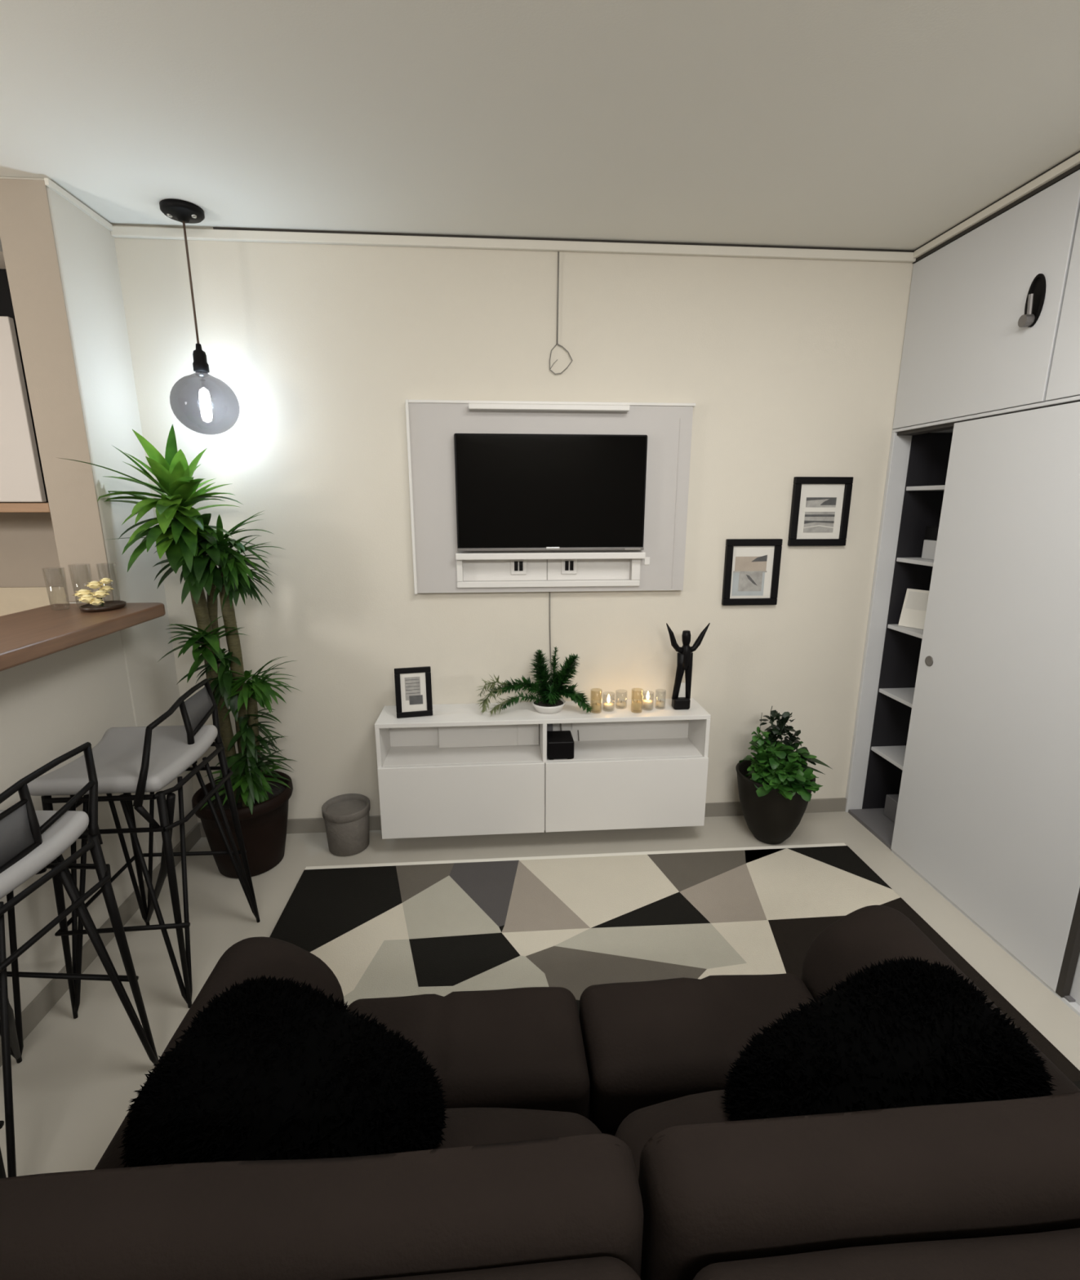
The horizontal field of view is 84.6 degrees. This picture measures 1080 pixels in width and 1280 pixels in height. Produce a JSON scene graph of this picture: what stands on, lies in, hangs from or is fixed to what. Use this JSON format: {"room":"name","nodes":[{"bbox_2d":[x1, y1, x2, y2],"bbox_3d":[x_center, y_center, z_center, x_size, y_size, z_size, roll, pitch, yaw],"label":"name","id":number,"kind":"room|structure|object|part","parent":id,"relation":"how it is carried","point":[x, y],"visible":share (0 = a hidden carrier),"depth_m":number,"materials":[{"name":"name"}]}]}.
{"room":"living room","nodes":[
{"label":"living room","id":0,"kind":"room"},
{"bbox_2d":[0,251,63,586],"bbox_3d":[-2.729,-0.383,2.827,1.790,2.600,0.120,-1,13,-4],"label":"wall","id":1,"kind":"structure","parent":0,"point":[28,554],"depth_m":2.78,"materials":[{"name":"paint"}]},
{"bbox_2d":[0,268,50,512],"bbox_3d":[-2.366,-0.989,2.458,0.880,0.894,0.379,-1,13,-4],"label":"upper cabinet","id":2,"kind":"object","parent":1,"relation":"attached to","point":[22,482],"visible":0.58,"depth_m":2.33,"materials":[{"name":"white wood"}]},
{"bbox_3d":[-2.394,-0.536,2.401,0.800,0.037,0.050,-1,13,-4],"label":"rail","id":3,"kind":"part","parent":2,"relation":"part of","materials":[{"name":"brown wood"}]},
{"bbox_2d":[0,586,68,616],"bbox_3d":[-2.719,-0.135,2.810,1.778,0.227,0.024,-1,13,-4],"label":"backsplash","id":4,"kind":"structure","parent":1,"relation":"attached to","point":[12,599],"depth_m":2.81,"materials":[{"name":"tile"}]},
{"bbox_2d":[0,176,198,1017],"bbox_3d":[-1.562,0.158,0.484,0.172,2.600,4.507,-1,13,-4],"label":"wall","id":5,"kind":"structure","parent":0,"point":[86,249],"depth_m":2.16,"materials":[{"name":"paint"}]},
{"bbox_2d":[0,178,114,601],"bbox_3d":[-1.698,-0.821,2.083,0.169,1.387,0.006,-1,13,-4],"label":"trim","id":6,"kind":"structure","parent":5,"relation":"attached to","point":[27,237],"depth_m":2.06,"materials":[{"name":"beige paint"}]},
{"bbox_2d":[44,177,113,231],"bbox_3d":[-1.617,-1.529,2.091,0.012,0.020,0.335,-1,13,-4],"label":"trim","id":7,"kind":"structure","parent":5,"relation":"attached to","point":[48,182],"depth_m":2.06,"materials":[{"name":"beige paint"}]},
{"bbox_2d":[0,602,165,671],"bbox_3d":[-1.446,0.331,0.280,0.410,0.045,3.995,-1,13,-4],"label":"countertop","id":8,"kind":"structure","parent":5,"relation":"on","point":[32,634],"depth_m":1.82,"materials":[{"name":"brown wood"}]},
{"bbox_2d":[79,600,126,612],"bbox_3d":[-1.536,-0.119,2.086,0.122,0.016,0.166,-1,13,-4],"label":"tray","id":9,"kind":"object","parent":8,"relation":"on","point":[108,605],"visible":0.94,"depth_m":2.06,"materials":[{"name":"brown wood"}]},
{"bbox_2d":[71,577,113,605],"bbox_3d":[-1.560,-0.164,2.067,0.122,0.095,0.136,-7,15,-26],"label":"bunch","id":10,"kind":"object","parent":9,"relation":"on","point":[86,596],"visible":1,"depth_m":2.06,"materials":[{"name":"yellow plant"}]},
{"bbox_2d":[0,822,201,1066],"bbox_3d":[-1.465,1.400,0.716,0.012,0.075,4.365,-1,13,-4],"label":"baseboard","id":11,"kind":"structure","parent":5,"relation":"attached to","point":[35,1011],"depth_m":2.03,"materials":[{"name":"paint"}]},
{"bbox_2d":[112,225,913,822],"bbox_3d":[0.321,-0.369,2.767,3.938,2.600,0.120,-1,13,-4],"label":"wall","id":12,"kind":"structure","parent":0,"point":[790,368],"depth_m":2.58,"materials":[{"name":"paint"}]},
{"bbox_2d":[110,226,915,262],"bbox_3d":[-0.026,-1.588,2.385,3.231,0.034,0.022,-1,13,-4],"label":"trim","id":13,"kind":"structure","parent":12,"relation":"attached to","point":[127,232],"depth_m":2.37,"materials":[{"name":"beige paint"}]},
{"bbox_2d":[199,797,846,837],"bbox_3d":[-0.026,0.883,2.962,3.232,0.072,0.012,-1,13,-4],"label":"baseboard","id":14,"kind":"structure","parent":12,"relation":"attached to","point":[307,825],"depth_m":3.02,"materials":[{"name":"paint"}]},
{"bbox_2d":[374,697,711,839],"bbox_3d":[0.019,0.586,2.768,1.479,0.538,0.260,-1,13,-4],"label":"media console","id":15,"kind":"object","parent":12,"relation":"attached to","point":[457,770],"depth_m":2.68,"materials":[{"name":"white paint"}]},
{"bbox_2d":[394,666,432,718],"bbox_3d":[-0.565,0.225,2.647,0.157,0.220,0.096,-3,13,-13],"label":"framed photo","id":16,"kind":"object","parent":15,"relation":"on","point":[413,686],"visible":1,"depth_m":2.62,"materials":[{"name":"black wood"}]},
{"bbox_2d":[404,676,422,704],"bbox_3d":[-0.557,0.224,2.619,0.074,0.123,0.002,-3,6,-13],"label":"print","id":17,"kind":"object","parent":16,"relation":"attached to","point":[413,685],"depth_m":2.62},
{"bbox_3d":[-0.343,0.716,2.644,0.728,0.340,0.017,-1,13,-4],"label":"drawer","id":18,"kind":"part","parent":15,"relation":"part of","materials":[{"name":"white paint"}]},
{"bbox_2d":[476,646,592,715],"bbox_3d":[-0.027,0.178,2.673,0.530,0.300,0.183,-1,13,-4],"label":"fern plant","id":19,"kind":"object","parent":15,"relation":"on","point":[550,701],"visible":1,"depth_m":2.65,"materials":[{"name":"green plant"}]},
{"bbox_2d":[531,697,565,713],"bbox_3d":[0.039,0.301,2.718,0.156,0.040,0.156,-1,13,-4],"label":"bowl","id":20,"kind":"object","parent":19,"relation":"attached to","point":[543,706],"depth_m":2.68,"materials":[{"name":"white ceramic"}]},
{"bbox_3d":[0.038,0.410,2.828,0.044,0.181,0.044,-1,13,-4],"label":"adapter strip","id":21,"kind":"part","parent":15,"relation":"part of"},
{"bbox_2d":[546,723,573,759],"bbox_3d":[0.086,0.431,2.749,0.120,0.176,0.212,-1,13,-4],"label":"media box","id":22,"kind":"object","parent":15,"relation":"in","point":[560,744],"visible":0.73,"depth_m":2.66,"materials":[{"name":"black plastic"}]},
{"bbox_2d":[591,702,600,711],"bbox_3d":[0.254,0.275,2.683,0.052,0.104,0.052,-1,13,-4],"label":"candle","id":23,"kind":"object","parent":15,"relation":"on","point":[595,706],"visible":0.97,"depth_m":2.67,"materials":[{"name":"beige wax"}]},
{"bbox_2d":[603,693,613,709],"bbox_3d":[0.313,0.282,2.709,0.056,0.079,0.056,-1,13,-4],"label":"candle","id":24,"kind":"object","parent":15,"relation":"on","point":[607,705],"visible":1,"depth_m":2.70,"materials":[{"name":"beige wax"}]},
{"bbox_2d":[616,701,626,706],"bbox_3d":[0.376,0.274,2.743,0.054,0.079,0.054,-1,13,-4],"label":"candle","id":25,"kind":"object","parent":15,"relation":"on","point":[620,704],"visible":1,"depth_m":2.74,"materials":[{"name":"beige wax"}]},
{"bbox_3d":[0.394,0.703,2.699,0.740,0.340,0.017,-1,13,-4],"label":"drawer","id":26,"kind":"part","parent":15,"relation":"part of","materials":[{"name":"white paint"}]},
{"bbox_2d":[631,700,641,711],"bbox_3d":[0.439,0.274,2.687,0.052,0.104,0.052,-1,13,-4],"label":"candle","id":27,"kind":"object","parent":15,"relation":"on","point":[636,705],"visible":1,"depth_m":2.68,"materials":[{"name":"beige wax"}]},
{"bbox_2d":[642,691,652,708],"bbox_3d":[0.495,0.276,2.722,0.054,0.085,0.054,-1,13,-4],"label":"candle","id":28,"kind":"object","parent":15,"relation":"on","point":[647,704],"visible":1,"depth_m":2.71,"materials":[{"name":"beige wax"}]},
{"bbox_2d":[656,700,664,706],"bbox_3d":[0.556,0.273,2.736,0.048,0.084,0.048,-1,13,-4],"label":"candle","id":29,"kind":"object","parent":15,"relation":"on","point":[659,703],"visible":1,"depth_m":2.73,"materials":[{"name":"beige wax"}]},
{"bbox_2d":[666,622,710,709],"bbox_3d":[0.663,0.119,2.699,0.201,0.403,0.052,-1,13,-4],"label":"figure sculpture","id":30,"kind":"object","parent":15,"relation":"on","point":[681,696],"visible":1,"depth_m":2.69,"materials":[{"name":"black wood"}]},
{"bbox_3d":[0.654,0.231,2.731,0.036,0.070,0.006,-1,13,-4],"label":"panel","id":31,"kind":"part","parent":30,"relation":"part of","materials":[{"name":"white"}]},
{"bbox_2d":[405,399,695,594],"bbox_3d":[0.056,-0.609,2.585,1.229,0.812,0.084,-1,13,-4],"label":"panel","id":32,"kind":"object","parent":12,"relation":"attached to","point":[438,566],"depth_m":2.59,"materials":[{"name":"grey paint"}]},
{"bbox_3d":[-0.096,-0.330,2.670,0.072,0.070,0.008,-1,13,-4],"label":"socket plate","id":33,"kind":"part","parent":32,"relation":"part of","materials":[{"name":"white paint"}]},
{"bbox_2d":[453,433,647,551],"bbox_3d":[0.050,-0.633,2.563,0.820,0.486,0.045,-1,13,-4],"label":"television","id":34,"kind":"object","parent":32,"relation":"attached to","point":[514,491],"visible":1,"depth_m":2.54,"materials":[{"name":"black"}]},
{"bbox_2d":[455,551,645,587],"bbox_3d":[0.050,-0.311,2.636,0.836,0.155,0.049,-1,13,-4],"label":"shelf","id":35,"kind":"object","parent":32,"relation":"attached to","point":[637,559],"depth_m":2.64,"materials":[{"name":"white paint"}]},
{"bbox_3d":[0.132,-0.333,2.687,0.072,0.070,0.008,-1,13,-4],"label":"socket plate","id":36,"kind":"part","parent":32,"relation":"part of","materials":[{"name":"white paint"}]},
{"bbox_2d":[549,591,551,677],"bbox_3d":[0.053,0.035,2.772,0.021,0.521,0.008,-1,13,-4],"label":"power cable","id":37,"kind":"object","parent":12,"relation":"attached to","point":[549,592],"visible":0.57,"depth_m":2.76,"materials":[{"name":"grey plastic"}]},
{"bbox_2d":[549,251,573,374],"bbox_3d":[0.088,-1.345,2.451,0.099,0.462,0.008,-1,13,-4],"label":"cord","id":38,"kind":"object","parent":12,"relation":"attached to","point":[557,251],"visible":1,"depth_m":2.46,"materials":[{"name":"grey plastic"}]},
{"bbox_2d":[721,538,782,605],"bbox_3d":[0.985,-0.315,2.757,0.260,0.306,0.022,-1,13,-4],"label":"picture frame","id":39,"kind":"object","parent":12,"relation":"attached to","point":[752,566],"visible":1,"depth_m":2.75,"materials":[{"name":"black wood"}]},
{"bbox_2d":[729,546,773,596],"bbox_3d":[0.985,-0.315,2.756,0.190,0.229,0.004,-1,13,-4],"label":"print","id":40,"kind":"object","parent":39,"relation":"attached to","point":[751,568],"depth_m":2.75,"materials":[{"name":"white paper"}]},
{"bbox_2d":[787,476,853,546],"bbox_3d":[1.284,-0.588,2.717,0.270,0.308,0.022,-1,13,-4],"label":"picture frame","id":41,"kind":"object","parent":12,"relation":"attached to","point":[820,505],"visible":1,"depth_m":2.71,"materials":[{"name":"black wood"}]},
{"bbox_2d":[803,497,836,532],"bbox_3d":[1.282,-0.573,2.720,0.154,0.157,0.003,-1,13,-4],"label":"print","id":42,"kind":"object","parent":41,"relation":"attached to","point":[820,513],"depth_m":2.72,"materials":[{"name":"white paper"}]},
{"bbox_2d":[911,151,1079,263],"bbox_3d":[1.748,-1.130,0.377,0.028,0.026,4.355,-1,13,-4],"label":"trim","id":43,"kind":"structure","parent":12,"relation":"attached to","point":[1073,161],"depth_m":2.05,"materials":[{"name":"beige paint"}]},
{"bbox_2d":[0,0,1079,251],"bbox_3d":[-0.502,-1.208,0.402,5.900,0.100,4.800,-1,13,-4],"label":"ceiling","id":44,"kind":"structure","parent":0,"point":[867,124],"depth_m":1.62,"materials":[{"name":"paint"}]},
{"bbox_2d":[159,198,239,435],"bbox_3d":[-1.292,-1.180,2.228,0.236,0.776,0.236,-1,13,-4],"label":"pendant lamp","id":45,"kind":"object","parent":44,"relation":"hanging from","point":[202,402],"visible":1,"depth_m":2.21,"materials":[{"name":"glass"}]},
{"bbox_3d":[-1.292,-1.315,2.196,0.008,0.420,0.008,-1,13,-4],"label":"cord","id":46,"kind":"part","parent":45,"relation":"part of","materials":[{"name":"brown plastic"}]},
{"bbox_2d":[192,343,209,373],"bbox_3d":[-1.292,-1.072,2.252,0.054,0.100,0.054,-1,13,-4],"label":"socket","id":47,"kind":"object","parent":45,"relation":"attached to","point":[200,365],"depth_m":2.24,"materials":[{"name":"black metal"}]},
{"bbox_3d":[-1.292,-0.912,2.289,0.236,0.227,0.236,-1,13,-4],"label":"glass bulb","id":48,"kind":"part","parent":45,"relation":"part of","materials":[{"name":"grey glass"}]},
{"bbox_2d":[0,811,1079,1177],"bbox_3d":[-0.502,1.422,1.010,5.900,0.100,4.800,-1,13,-4],"label":"floor","id":49,"kind":"structure","parent":0,"point":[74,1082],"depth_m":2.09,"materials":[{"name":"tile"}]},
{"bbox_2d":[0,742,158,1177],"bbox_3d":[-1.296,0.790,1.426,0.431,0.941,0.564,0,13,1],"label":"bar stool","id":50,"kind":"object","parent":49,"relation":"on","point":[31,839],"visible":0.93,"depth_m":1.43,"materials":[{"name":"black metal"}]},
{"bbox_3d":[-1.209,0.929,1.285,0.128,0.734,0.144,0,13,1],"label":"leg","id":51,"kind":"part","parent":50,"relation":"part of","materials":[{"name":"black metal"}]},
{"bbox_3d":[-1.427,0.868,1.551,0.149,0.734,0.149,0,13,1],"label":"leg","id":52,"kind":"part","parent":50,"relation":"part of","materials":[{"name":"black metal"}]},
{"bbox_3d":[-1.183,0.458,1.240,0.022,0.116,0.305,0,13,1],"label":"panel","id":53,"kind":"part","parent":50,"relation":"part of","materials":[{"name":"grey fabric"}]},
{"bbox_3d":[-1.325,0.507,1.319,0.374,0.074,0.400,0,13,1],"label":"seat","id":54,"kind":"part","parent":50,"relation":"part of","materials":[{"name":"white leather"}]},
{"bbox_3d":[-1.310,0.547,1.338,0.381,0.016,0.406,0,13,1],"label":"seat frame","id":55,"kind":"part","parent":50,"relation":"part of","materials":[{"name":"black metal"}]},
{"bbox_3d":[-1.180,0.489,1.353,0.098,0.321,0.564,0,13,1],"label":"backrest","id":56,"kind":"part","parent":50,"relation":"part of","materials":[{"name":"black metal"}]},
{"bbox_3d":[-1.302,0.966,1.429,0.398,0.015,0.419,0,13,1],"label":"foot rail","id":57,"kind":"part","parent":50,"relation":"part of","materials":[{"name":"black metal"}]},
{"bbox_3d":[-1.167,0.869,1.543,0.179,0.734,0.134,0,13,1],"label":"leg","id":58,"kind":"part","parent":50,"relation":"part of","materials":[{"name":"black metal"}]},
{"bbox_2d":[26,678,260,1018],"bbox_3d":[-1.273,0.659,1.994,0.431,0.941,0.564,-1,13,-4],"label":"bar stool","id":59,"kind":"object","parent":49,"relation":"on","point":[139,760],"visible":0.91,"depth_m":1.85,"materials":[{"name":"black metal"}]},
{"bbox_3d":[-1.389,0.800,1.842,0.139,0.734,0.164,-1,13,-4],"label":"leg","id":60,"kind":"part","parent":59,"relation":"part of","materials":[{"name":"black metal"}]},
{"bbox_3d":[-1.299,0.377,1.885,0.374,0.074,0.400,-1,13,-4],"label":"seat","id":61,"kind":"part","parent":59,"relation":"part of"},
{"bbox_3d":[-1.415,0.739,2.106,0.149,0.734,0.149,-1,13,-4],"label":"leg","id":62,"kind":"part","parent":59,"relation":"part of","materials":[{"name":"black metal"}]},
{"bbox_3d":[-1.285,0.416,1.905,0.381,0.016,0.406,-1,13,-4],"label":"seat frame","id":63,"kind":"part","parent":59,"relation":"part of","materials":[{"name":"black metal"}]},
{"bbox_3d":[-1.276,0.835,1.997,0.398,0.015,0.419,-1,13,-4],"label":"foot rail","id":64,"kind":"part","parent":59,"relation":"part of","materials":[{"name":"black metal"}]},
{"bbox_3d":[-1.170,0.795,1.863,0.128,0.734,0.144,-1,13,-4],"label":"leg","id":65,"kind":"part","parent":59,"relation":"part of","materials":[{"name":"black metal"}]},
{"bbox_3d":[-1.158,0.355,1.933,0.098,0.321,0.564,-1,13,-4],"label":"backrest","id":66,"kind":"part","parent":59,"relation":"part of","materials":[{"name":"black metal"}]},
{"bbox_3d":[-1.179,0.239,2.061,0.040,0.104,0.229,-2,13,-10],"label":"panel","id":67,"kind":"part","parent":59,"relation":"part of","materials":[{"name":"grey fabric"}]},
{"bbox_3d":[-1.155,0.735,2.123,0.179,0.734,0.134,-1,13,-4],"label":"leg","id":68,"kind":"part","parent":59,"relation":"part of","materials":[{"name":"black metal"}]},
{"bbox_2d":[55,423,301,878],"bbox_3d":[-1.313,0.104,2.402,0.639,1.842,0.478,-2,13,-9],"label":"dracaena","id":69,"kind":"object","parent":49,"relation":"on","point":[262,793],"visible":0.97,"depth_m":2.36,"materials":[{"name":"plant"}]},
{"bbox_3d":[-1.394,-0.575,2.164,0.541,0.412,0.187,-7,15,-27],"label":"crown","id":70,"kind":"part","parent":69,"relation":"part of","materials":[{"name":"green plant"}]},
{"bbox_3d":[-1.357,-0.535,2.193,0.472,0.446,0.334,-8,15,-31],"label":"crown","id":71,"kind":"part","parent":69,"relation":"part of","materials":[{"name":"green plant"}]},
{"bbox_3d":[-1.355,-0.384,2.196,0.430,0.275,0.308,-1,13,-4],"label":"crown","id":72,"kind":"part","parent":69,"relation":"part of","materials":[{"name":"green plant"}]},
{"bbox_3d":[-1.315,0.035,2.326,0.334,0.242,0.213,-8,15,-30],"label":"crown","id":73,"kind":"part","parent":69,"relation":"part of","materials":[{"name":"green plant"}]},
{"bbox_3d":[-1.276,0.190,2.362,0.272,0.284,0.191,2,13,9],"label":"crown","id":74,"kind":"part","parent":69,"relation":"part of","materials":[{"name":"green plant"}]},
{"bbox_3d":[-1.307,-0.324,2.307,0.353,0.334,0.383,-13,18,-43],"label":"crown","id":75,"kind":"part","parent":69,"relation":"part of","materials":[{"name":"green plant"}]},
{"bbox_3d":[-1.173,-0.338,2.307,0.317,0.327,0.312,-1,13,-4],"label":"crown","id":76,"kind":"part","parent":69,"relation":"part of","materials":[{"name":"green plant"}]},
{"bbox_2d":[191,770,293,878],"bbox_3d":[-1.288,0.817,2.615,0.394,0.356,0.394,-1,13,-4],"label":"pot","id":77,"kind":"object","parent":69,"relation":"attached to","point":[264,823],"depth_m":2.51,"materials":[{"name":"brown ceramic"}]},
{"bbox_3d":[-1.149,-0.223,2.338,0.234,0.227,0.265,11,17,39],"label":"crown","id":78,"kind":"part","parent":69,"relation":"part of","materials":[{"name":"green plant"}]},
{"bbox_3d":[-1.218,0.639,2.443,0.338,0.184,0.202,-2,13,-10],"label":"crown","id":79,"kind":"part","parent":69,"relation":"part of","materials":[{"name":"green plant"}]},
{"bbox_3d":[-1.144,0.184,2.446,0.296,0.267,0.327,6,14,25],"label":"crown","id":80,"kind":"part","parent":69,"relation":"part of","materials":[{"name":"green plant"}]},
{"bbox_3d":[-1.185,0.417,2.473,0.240,0.256,0.152,-9,16,-36],"label":"crown","id":81,"kind":"part","parent":69,"relation":"part of","materials":[{"name":"green plant"}]},
{"bbox_3d":[-1.192,0.559,2.470,0.303,0.295,0.263,-1,13,-4],"label":"crown","id":82,"kind":"part","parent":69,"relation":"part of","materials":[{"name":"green plant"}]},
{"bbox_2d":[321,793,370,856],"bbox_3d":[-0.891,0.858,2.748,0.212,0.216,0.212,-1,13,-4],"label":"bin","id":83,"kind":"object","parent":49,"relation":"on","point":[345,816],"visible":1,"depth_m":2.69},
{"bbox_3d":[-0.891,0.776,2.729,0.188,0.008,0.188,-1,13,-4],"label":"lid","id":84,"kind":"part","parent":83,"relation":"part of","materials":[{"name":"grey plastic"}]},
{"bbox_2d":[269,843,1079,1088],"bbox_3d":[0.267,1.173,1.835,2.456,0.013,1.758,-1,13,-4],"label":"area rug","id":85,"kind":"object","parent":49,"relation":"on","point":[575,923],"visible":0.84,"depth_m":2.28,"materials":[{"name":"multicoloured carpet"}]},
{"bbox_2d":[0,905,1079,1279],"bbox_3d":[0.130,0.951,0.972,1.640,0.810,1.048,-1,13,-4],"label":"sofa","id":86,"kind":"object","parent":85,"relation":"on","point":[598,1142],"visible":0.69,"depth_m":0.68,"materials":[{"name":"fabric"}]},
{"bbox_3d":[-0.556,1.039,0.971,0.270,0.559,0.985,-1,13,-4],"label":"armrest","id":87,"kind":"part","parent":86,"relation":"part of","materials":[{"name":"fabric"}]},
{"bbox_2d":[116,974,449,1167],"bbox_3d":[-0.386,0.741,0.922,0.468,0.277,0.331,4,14,18],"label":"cushion","id":88,"kind":"object","parent":86,"relation":"on","point":[272,1068],"visible":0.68,"depth_m":0.89,"materials":[{"name":"black fur"}]},
{"bbox_2d":[0,1133,643,1279],"bbox_3d":[-0.274,0.797,0.736,0.785,0.398,0.178,-1,13,-4],"label":"cushion","id":89,"kind":"object","parent":86,"relation":"on","point":[481,1209],"depth_m":0.65,"materials":[{"name":"fabric"}]},
{"bbox_2d":[346,986,590,1119],"bbox_3d":[-0.174,0.912,1.287,0.537,0.165,0.266,-1,13,-4],"label":"seat cushion","id":90,"kind":"object","parent":86,"relation":"on","point":[526,1048],"depth_m":1.25,"materials":[{"name":"fabric"}]},
{"bbox_3d":[-0.267,1.039,0.566,0.785,0.741,0.274,-1,13,-4],"label":"panel","id":91,"kind":"part","parent":86,"relation":"part of","materials":[{"name":"fabric"}]},
{"bbox_2d":[436,1107,601,1148],"bbox_3d":[-0.149,0.920,0.952,0.537,0.269,0.327,-1,13,-4],"label":"lumbar cushion","id":92,"kind":"object","parent":86,"relation":"on","point":[467,1126],"depth_m":0.97,"materials":[{"name":"fabric"}]},
{"bbox_2d":[614,1089,730,1179],"bbox_3d":[0.400,0.910,0.993,0.551,0.271,0.327,-1,13,-4],"label":"lumbar cushion","id":93,"kind":"object","parent":86,"relation":"on","point":[639,1126],"depth_m":0.99,"materials":[{"name":"fabric"}]},
{"bbox_2d":[578,973,816,1132],"bbox_3d":[0.375,0.902,1.328,0.551,0.165,0.266,-1,13,-4],"label":"seat cushion","id":94,"kind":"object","parent":86,"relation":"on","point":[644,1044],"depth_m":1.27,"materials":[{"name":"fabric"}]},
{"bbox_2d":[638,1091,1079,1279],"bbox_3d":[0.542,0.779,0.796,0.837,0.396,0.179,-1,13,-4],"label":"cushion","id":95,"kind":"object","parent":86,"relation":"on","point":[711,1193],"depth_m":0.68,"materials":[{"name":"fabric"}]},
{"bbox_3d":[0.567,1.027,0.622,0.823,0.742,0.262,-1,13,-4],"label":"panel","id":96,"kind":"part","parent":86,"relation":"part of","materials":[{"name":"fabric"}]},
{"bbox_2d":[720,955,1057,1121],"bbox_3d":[0.561,0.737,0.972,0.516,0.287,0.318,-4,14,-16],"label":"cushion","id":97,"kind":"object","parent":86,"relation":"on","point":[904,1033],"visible":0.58,"depth_m":0.95,"materials":[{"name":"black fur"}]},
{"bbox_3d":[0.810,1.014,1.072,0.270,0.560,0.985,-1,13,-4],"label":"armrest","id":98,"kind":"part","parent":86,"relation":"part of","materials":[{"name":"fabric"}]},
{"bbox_2d":[735,706,831,844],"bbox_3d":[1.133,0.626,2.739,0.415,0.672,0.415,-1,13,-4],"label":"potted shrub","id":99,"kind":"object","parent":49,"relation":"on","point":[775,785],"visible":1,"depth_m":2.67,"materials":[{"name":"plant"}]},
{"bbox_2d":[735,756,815,844],"bbox_3d":[1.097,0.780,2.806,0.348,0.342,0.348,-1,13,-4],"label":"pot","id":100,"kind":"object","parent":99,"relation":"attached to","point":[773,817],"depth_m":2.69,"materials":[{"name":"brown ceramic"}]},
{"bbox_2d":[844,395,1079,1016],"bbox_3d":[2.032,0.267,1.603,0.699,1.884,2.686,-1,13,-4],"label":"wardrobe","id":101,"kind":"object","parent":49,"relation":"on","point":[971,717],"visible":1,"depth_m":2.17,"materials":[{"name":"wood"}]},
{"bbox_2d":[883,794,898,822],"bbox_3d":[1.825,0.843,2.962,0.150,0.111,0.100,-1,13,-4],"label":"shoe box","id":102,"kind":"object","parent":101,"relation":"on","point":[891,800],"visible":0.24,"depth_m":2.96,"materials":[{"name":"grey"}]},
{"bbox_2d":[897,588,928,629],"bbox_3d":[1.761,-0.141,2.744,0.045,0.176,0.156,-8,15,-31],"label":"photo card","id":103,"kind":"object","parent":101,"relation":"on","point":[913,611],"visible":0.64,"depth_m":2.76,"materials":[{"name":"white paper"}]},
{"bbox_2d":[905,591,928,611],"bbox_3d":[1.764,-0.177,2.737,0.001,0.081,0.132,6,8,-34],"label":"print","id":104,"kind":"object","parent":103,"relation":"attached to","point":[915,600],"depth_m":2.75},
{"bbox_3d":[1.617,0.088,2.464,0.005,0.046,0.046,-1,13,-4],"label":"finger pull","id":105,"kind":"part","parent":101,"relation":"part of","materials":[{"name":"grey metal"}]},
{"bbox_2d":[921,526,938,559],"bbox_3d":[1.830,-0.431,2.647,0.145,0.146,0.140,-1,13,-4],"label":"storage box","id":106,"kind":"object","parent":101,"relation":"on","point":[931,532],"visible":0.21,"depth_m":2.67,"materials":[{"name":"grey"}]},
{"bbox_3d":[1.830,-0.473,2.638,0.145,0.059,0.140,-1,13,-4],"label":"lid","id":107,"kind":"part","parent":106,"relation":"part of","materials":[{"name":"black"}]},
{"bbox_3d":[2.034,0.267,1.603,0.696,1.884,2.686,-1,13,-4],"label":"panel","id":108,"kind":"part","parent":101,"relation":"part of","materials":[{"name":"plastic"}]},
{"bbox_2d":[892,169,1079,429],"bbox_3d":[1.944,-1.194,2.253,0.728,0.667,0.752,-1,13,-4],"label":"upper cabinet","id":109,"kind":"object","parent":101,"relation":"on","point":[984,308],"visible":0.97,"depth_m":2.13,"materials":[{"name":"wood"}]},
{"bbox_3d":[1.618,-1.092,1.966,0.029,0.099,0.038,0,13,0],"label":"handle","id":110,"kind":"part","parent":109,"relation":"part of","materials":[{"name":"grey metal"}]},
{"bbox_3d":[1.632,-1.119,1.956,0.007,0.160,0.068,-1,13,-4],"label":"handle","id":111,"kind":"part","parent":109,"relation":"part of","materials":[{"name":"black metal"}]},
{"bbox_2d":[1045,209,1079,400],"bbox_3d":[2.021,-1.016,1.481,0.696,0.667,0.824,-1,13,-4],"label":"upper cabinet","id":112,"kind":"object","parent":101,"relation":"on","point":[1064,382],"visible":0.96,"depth_m":1.84,"materials":[{"name":"wood"}]},
{"bbox_3d":[1.763,0.372,1.161,0.026,1.854,1.220,-1,13,-4],"label":"sliding door","id":113,"kind":"part","parent":101,"relation":"part of","materials":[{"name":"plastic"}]}
]}

